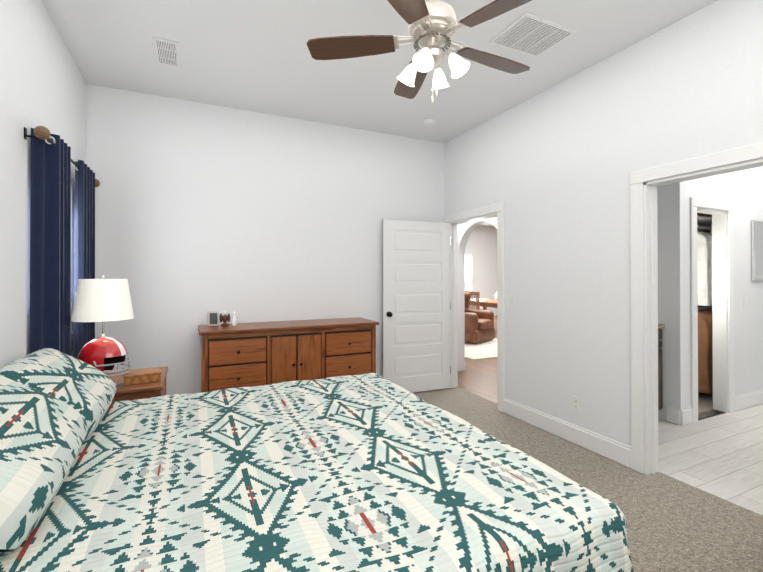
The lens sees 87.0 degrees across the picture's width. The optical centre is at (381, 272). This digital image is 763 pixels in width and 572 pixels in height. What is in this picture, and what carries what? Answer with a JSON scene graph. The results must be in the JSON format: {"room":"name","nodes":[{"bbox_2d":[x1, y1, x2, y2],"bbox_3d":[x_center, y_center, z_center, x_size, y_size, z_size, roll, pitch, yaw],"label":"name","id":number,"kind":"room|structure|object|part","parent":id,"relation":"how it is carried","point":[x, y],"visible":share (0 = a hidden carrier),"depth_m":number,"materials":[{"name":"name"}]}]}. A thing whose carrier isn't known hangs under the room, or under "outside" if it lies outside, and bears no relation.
{"room":"bedroom","nodes":[
{"label":"bedroom","id":0,"kind":"room"},
{"bbox_2d":[0,0,86,368],"bbox_3d":[-1.510,-0.128,1.116,0.120,3.050,5.170,0,0,-25],"label":"wall","id":1,"kind":"structure","parent":0,"point":[43,82],"depth_m":2.20,"materials":[{"name":"white paint"}]},
{"bbox_2d":[24,126,99,186],"bbox_3d":[-2.151,-0.757,2.772,0.127,0.072,1.398,0,0,-25],"label":"curtain rod","id":2,"kind":"object","parent":1,"relation":"attached to","point":[42,132],"visible":0.73,"depth_m":2.19,"materials":[{"name":"black metal"}]},
{"bbox_2d":[29,128,70,355],"bbox_3d":[-1.987,0.276,2.439,0.119,2.170,0.385,0,0,-25],"label":"curtain","id":3,"kind":"object","parent":2,"relation":"hanging from","point":[50,245],"visible":0.6,"depth_m":2.34,"materials":[{"name":"blue fabric"}]},
{"bbox_2d":[73,160,94,358],"bbox_3d":[-2.284,0.280,3.070,0.120,2.170,0.470,0,0,-25],"label":"panel","id":4,"kind":"object","parent":2,"relation":"hanging from","point":[84,253],"visible":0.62,"depth_m":2.91,"materials":[{"name":"blue fabric"}]},
{"bbox_2d":[86,84,443,394],"bbox_3d":[-0.909,-0.107,4.323,3.940,3.050,0.120,0,0,-25],"label":"wall","id":5,"kind":"structure","parent":0,"point":[203,209],"depth_m":4.00,"materials":[{"name":"white paint"}]},
{"bbox_2d":[166,368,173,381],"bbox_3d":[-1.970,0.954,3.746,0.075,0.120,0.006,0,0,-25],"label":"outlet","id":6,"kind":"object","parent":5,"relation":"attached to","point":[170,375],"visible":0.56,"depth_m":3.75,"materials":[{"name":"white plastic"}]},
{"bbox_2d":[41,0,717,226],"bbox_3d":[3.091,-1.646,6.974,13.430,0.060,12.070,0,0,-25],"label":"ceiling","id":7,"kind":"structure","parent":0,"point":[252,55],"depth_m":3.03,"materials":[{"name":"white paint"}]},
{"bbox_2d":[152,37,180,66],"bbox_3d":[-1.598,-1.636,3.002,0.170,0.009,0.370,0,0,-25],"label":"ceiling vent","id":8,"kind":"object","parent":7,"relation":"in","point":[167,52],"visible":1,"depth_m":2.98,"materials":[{"name":"white metal"}]},
{"bbox_2d":[306,0,531,103],"bbox_3d":[0.284,-1.239,2.027,1.192,0.816,1.232,0,0,-25],"label":"ceiling fan","id":9,"kind":"object","parent":7,"relation":"hanging from","point":[433,25],"visible":1,"depth_m":1.99,"materials":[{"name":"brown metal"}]},
{"bbox_3d":[-0.155,-1.154,2.058,0.443,0.008,0.144,0,-12,8],"label":"blade","id":10,"kind":"part","parent":9,"relation":"part of","materials":[{"name":"brown wood"}]},
{"label":"blade","id":11,"kind":"part","parent":9,"relation":"part of","materials":[{"name":"brown wood"}]},
{"bbox_3d":[0.180,-1.152,2.408,0.144,0.008,0.443,12,-3,-10],"label":"blade","id":12,"kind":"part","parent":9,"relation":"part of","materials":[{"name":"brown wood"}]},
{"bbox_3d":[0.615,-1.153,2.197,0.443,0.008,0.144,0,12,-28],"label":"blade","id":13,"kind":"part","parent":9,"relation":"part of","materials":[{"name":"brown wood"}]},
{"label":"blade","id":14,"kind":"part","parent":9,"relation":"part of","materials":[{"name":"brown wood"}]},
{"bbox_2d":[423,119,434,125],"bbox_3d":[0.513,-1.614,4.339,0.128,0.036,0.128,0,0,-25],"label":"smoke detector","id":15,"kind":"object","parent":7,"relation":"attached to","point":[428,122],"visible":1,"depth_m":4.31,"materials":[{"name":"white paint"}]},
{"bbox_2d":[489,13,576,56],"bbox_3d":[1.045,-1.637,2.799,0.460,0.009,0.360,0,0,-25],"label":"ceiling vent","id":16,"kind":"object","parent":7,"relation":"in","point":[530,35],"visible":1,"depth_m":2.77,"materials":[{"name":"white metal"}]},
{"bbox_2d":[457,217,496,370],"bbox_3d":[0.232,-0.085,7.812,0.120,3.050,7.700,0,0,-25],"label":"arch","id":17,"kind":"object","parent":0,"point":[465,231],"visible":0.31,"depth_m":5.83,"materials":[{"name":"white paint"}]},
{"bbox_2d":[458,316,496,402],"bbox_3d":[3.985,1.482,9.680,9.490,0.060,7.900,0,0,-25],"label":"floor","id":18,"kind":"structure","parent":0,"point":[477,377],"depth_m":5.46,"materials":[{"name":"brown wood"}]},
{"bbox_2d":[468,291,479,309],"bbox_3d":[2.251,0.939,9.199,0.440,1.020,0.440,0,0,-25],"label":"dining chair","id":19,"kind":"object","parent":18,"relation":"on","point":[471,304],"visible":0.19,"depth_m":9.05,"materials":[{"name":"brown wood"}]},
{"bbox_2d":[465,338,496,359],"bbox_3d":[1.881,1.434,7.916,1.800,0.012,2.100,0,0,-25],"label":"area rug","id":20,"kind":"object","parent":18,"relation":"on","point":[484,350],"visible":0.29,"depth_m":7.36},
{"bbox_2d":[464,290,494,343],"bbox_3d":[1.823,0.893,8.506,0.934,1.041,0.940,0,0,40],"label":"leather recliner","id":21,"kind":"object","parent":20,"relation":"on","point":[479,326],"visible":0.42,"depth_m":8.10,"materials":[{"name":"brown leather"}]},
{"bbox_2d":[473,298,496,309],"bbox_3d":[2.735,1.073,9.978,1.000,0.760,1.700,0,0,-25],"label":"dining table","id":22,"kind":"object","parent":18,"relation":"on","point":[485,303],"visible":0.15,"depth_m":9.62,"materials":[{"name":"brown wood"}]},
{"bbox_2d":[465,226,496,315],"bbox_3d":[2.682,-0.050,13.288,8.980,3.050,0.120,0,0,-25],"label":"wall","id":23,"kind":"structure","parent":0,"point":[481,246],"depth_m":13.59,"materials":[{"name":"white paint"}]},
{"bbox_2d":[464,254,472,290],"bbox_3d":[2.618,0.139,13.165,0.940,1.510,0.035,0,0,-25],"label":"living room window","id":24,"kind":"structure","parent":23,"relation":"in","point":[468,272],"depth_m":13.29,"materials":[{"name":"white glass"}]},
{"bbox_2d":[413,387,762,571],"bbox_3d":[0.218,1.432,1.920,3.940,0.060,5.410,0,0,-25],"label":"floor carpet","id":25,"kind":"object","parent":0,"point":[674,525],"visible":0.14,"depth_m":2.44,"materials":[{"name":"beige carpet"}]},
{"bbox_2d":[106,366,167,400],"bbox_3d":[-1.790,1.075,2.817,0.523,0.665,0.624,0,0,-25],"label":"nightstand","id":26,"kind":"object","parent":25,"relation":"on","point":[140,391],"visible":0.1,"depth_m":2.63,"materials":[{"name":"brown wood"}]},
{"bbox_2d":[71,275,133,385],"bbox_3d":[-1.795,0.377,2.598,0.336,0.728,0.336,0,0,-25],"label":"lamp","id":27,"kind":"object","parent":26,"relation":"on","point":[103,300],"visible":0.81,"depth_m":2.50,"materials":[{"name":"red plastic"}]},
{"bbox_2d":[123,367,160,385],"bbox_3d":[-1.635,0.709,2.749,0.218,0.066,0.158,0,0,-33],"label":"box","id":28,"kind":"object","parent":26,"relation":"on","point":[140,376],"visible":0.94,"depth_m":2.70,"materials":[{"name":"brown wood"}]},
{"bbox_2d":[198,317,378,392],"bbox_3d":[-0.884,0.958,3.957,1.670,0.915,0.512,0,0,-25],"label":"dresser","id":29,"kind":"object","parent":25,"relation":"on","point":[252,354],"visible":0.65,"depth_m":3.72,"materials":[{"name":"brown wood"}]},
{"bbox_2d":[207,311,218,325],"bbox_3d":[-1.566,0.429,3.741,0.097,0.141,0.078,0,0,-25],"label":"photo frame","id":30,"kind":"object","parent":29,"relation":"on","point":[212,318],"visible":1,"depth_m":3.73,"materials":[{"name":"white wood"}]},
{"bbox_2d":[219,311,229,325],"bbox_3d":[-1.458,0.427,3.747,0.096,0.142,0.078,0,0,-25],"label":"figurine","id":31,"kind":"object","parent":29,"relation":"on","point":[224,318],"visible":1,"depth_m":3.73,"materials":[{"name":"brown wood"}]},
{"bbox_2d":[231,311,237,325],"bbox_3d":[-1.391,0.432,3.804,0.060,0.132,0.078,0,0,-25],"label":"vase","id":32,"kind":"object","parent":29,"relation":"on","point":[234,321],"visible":1,"depth_m":3.78,"materials":[{"name":"ceramic"}]},
{"bbox_2d":[0,348,633,571],"bbox_3d":[-0.541,0.888,1.821,2.219,1.027,2.209,0,0,-25],"label":"bed","id":33,"kind":"object","parent":25,"relation":"on","point":[371,472],"visible":1,"depth_m":1.38,"materials":[{"name":"multicoloured fabric"}]},
{"bbox_2d":[444,0,762,446],"bbox_3d":[1.946,-0.117,2.744,0.120,3.050,5.170,0,0,-25],"label":"wall","id":34,"kind":"structure","parent":0,"point":[553,168],"depth_m":3.19,"materials":[{"name":"white paint"}]},
{"bbox_2d":[382,219,450,392],"bbox_3d":[0.430,0.398,4.758,0.892,2.020,0.104,0,0,-25],"label":"hall door","id":35,"kind":"structure","parent":34,"relation":"in","point":[416,305],"depth_m":4.75,"materials":[{"name":"white paint"}]},
{"bbox_2d":[504,398,630,467],"bbox_3d":[1.520,1.336,3.479,0.016,0.153,1.304,0,0,-25],"label":"baseboard","id":36,"kind":"structure","parent":34,"relation":"attached to","point":[613,450],"depth_m":3.32,"materials":[{"name":"white wood"}]},
{"bbox_2d":[573,396,580,411],"bbox_3d":[1.604,1.081,3.311,0.007,0.118,0.075,0,0,-25],"label":"outlet","id":37,"kind":"object","parent":34,"relation":"attached to","point":[577,404],"visible":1,"depth_m":3.30,"materials":[{"name":"white plastic"}]},
{"bbox_2d":[697,224,711,310],"bbox_3d":[2.913,-0.105,4.692,3.290,3.050,0.230,0,0,-25],"label":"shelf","id":38,"kind":"object","parent":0,"point":[704,230],"depth_m":5.13,"materials":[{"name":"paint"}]},
{"bbox_2d":[657,166,762,424],"bbox_3d":[4.199,-0.104,4.789,3.480,3.050,0.690,0,0,-25],"label":"wall","id":39,"kind":"structure","parent":0,"point":[742,191],"depth_m":3.90,"materials":[{"name":"white paint"}]},
{"bbox_2d":[697,213,712,393],"bbox_3d":[3.521,0.249,4.606,1.840,2.160,0.424,0,0,-25],"label":"rail","id":40,"kind":"object","parent":39,"relation":"attached to","point":[705,332],"visible":0.27,"depth_m":4.48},
{"bbox_2d":[666,197,762,424],"bbox_3d":[3.891,0.352,4.137,4.590,2.128,0.462,0,0,-25],"label":"trim","id":41,"kind":"structure","parent":39,"relation":"attached to","point":[725,399],"depth_m":4.08,"materials":[{"name":"white wood"}]},
{"bbox_2d":[751,220,762,280],"bbox_3d":[4.116,-0.237,4.355,0.400,0.650,0.022,0,0,-25],"label":"bathroom mirror","id":42,"kind":"object","parent":39,"relation":"attached to","point":[756,250],"visible":0.97,"depth_m":4.29,"materials":[{"name":"silver metal"}]},
{"bbox_2d":[698,392,721,418],"bbox_3d":[3.571,1.449,4.610,1.960,0.060,0.680,0,0,-25],"label":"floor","id":43,"kind":"structure","parent":0,"point":[705,405],"depth_m":4.26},
{"bbox_2d":[658,404,762,514],"bbox_3d":[4.161,1.443,3.557,4.590,0.060,2.870,0,0,-25],"label":"floor","id":44,"kind":"structure","parent":0,"point":[721,456],"depth_m":3.12,"materials":[{"name":"white wood"}]},
{"bbox_2d":[658,324,664,409],"bbox_3d":[2.101,0.905,3.851,1.094,1.020,0.575,0,0,-25],"label":"bathroom vanity","id":45,"kind":"object","parent":44,"relation":"on","point":[660,390],"visible":0.1,"depth_m":3.83,"materials":[{"name":"wood"}]}
]}

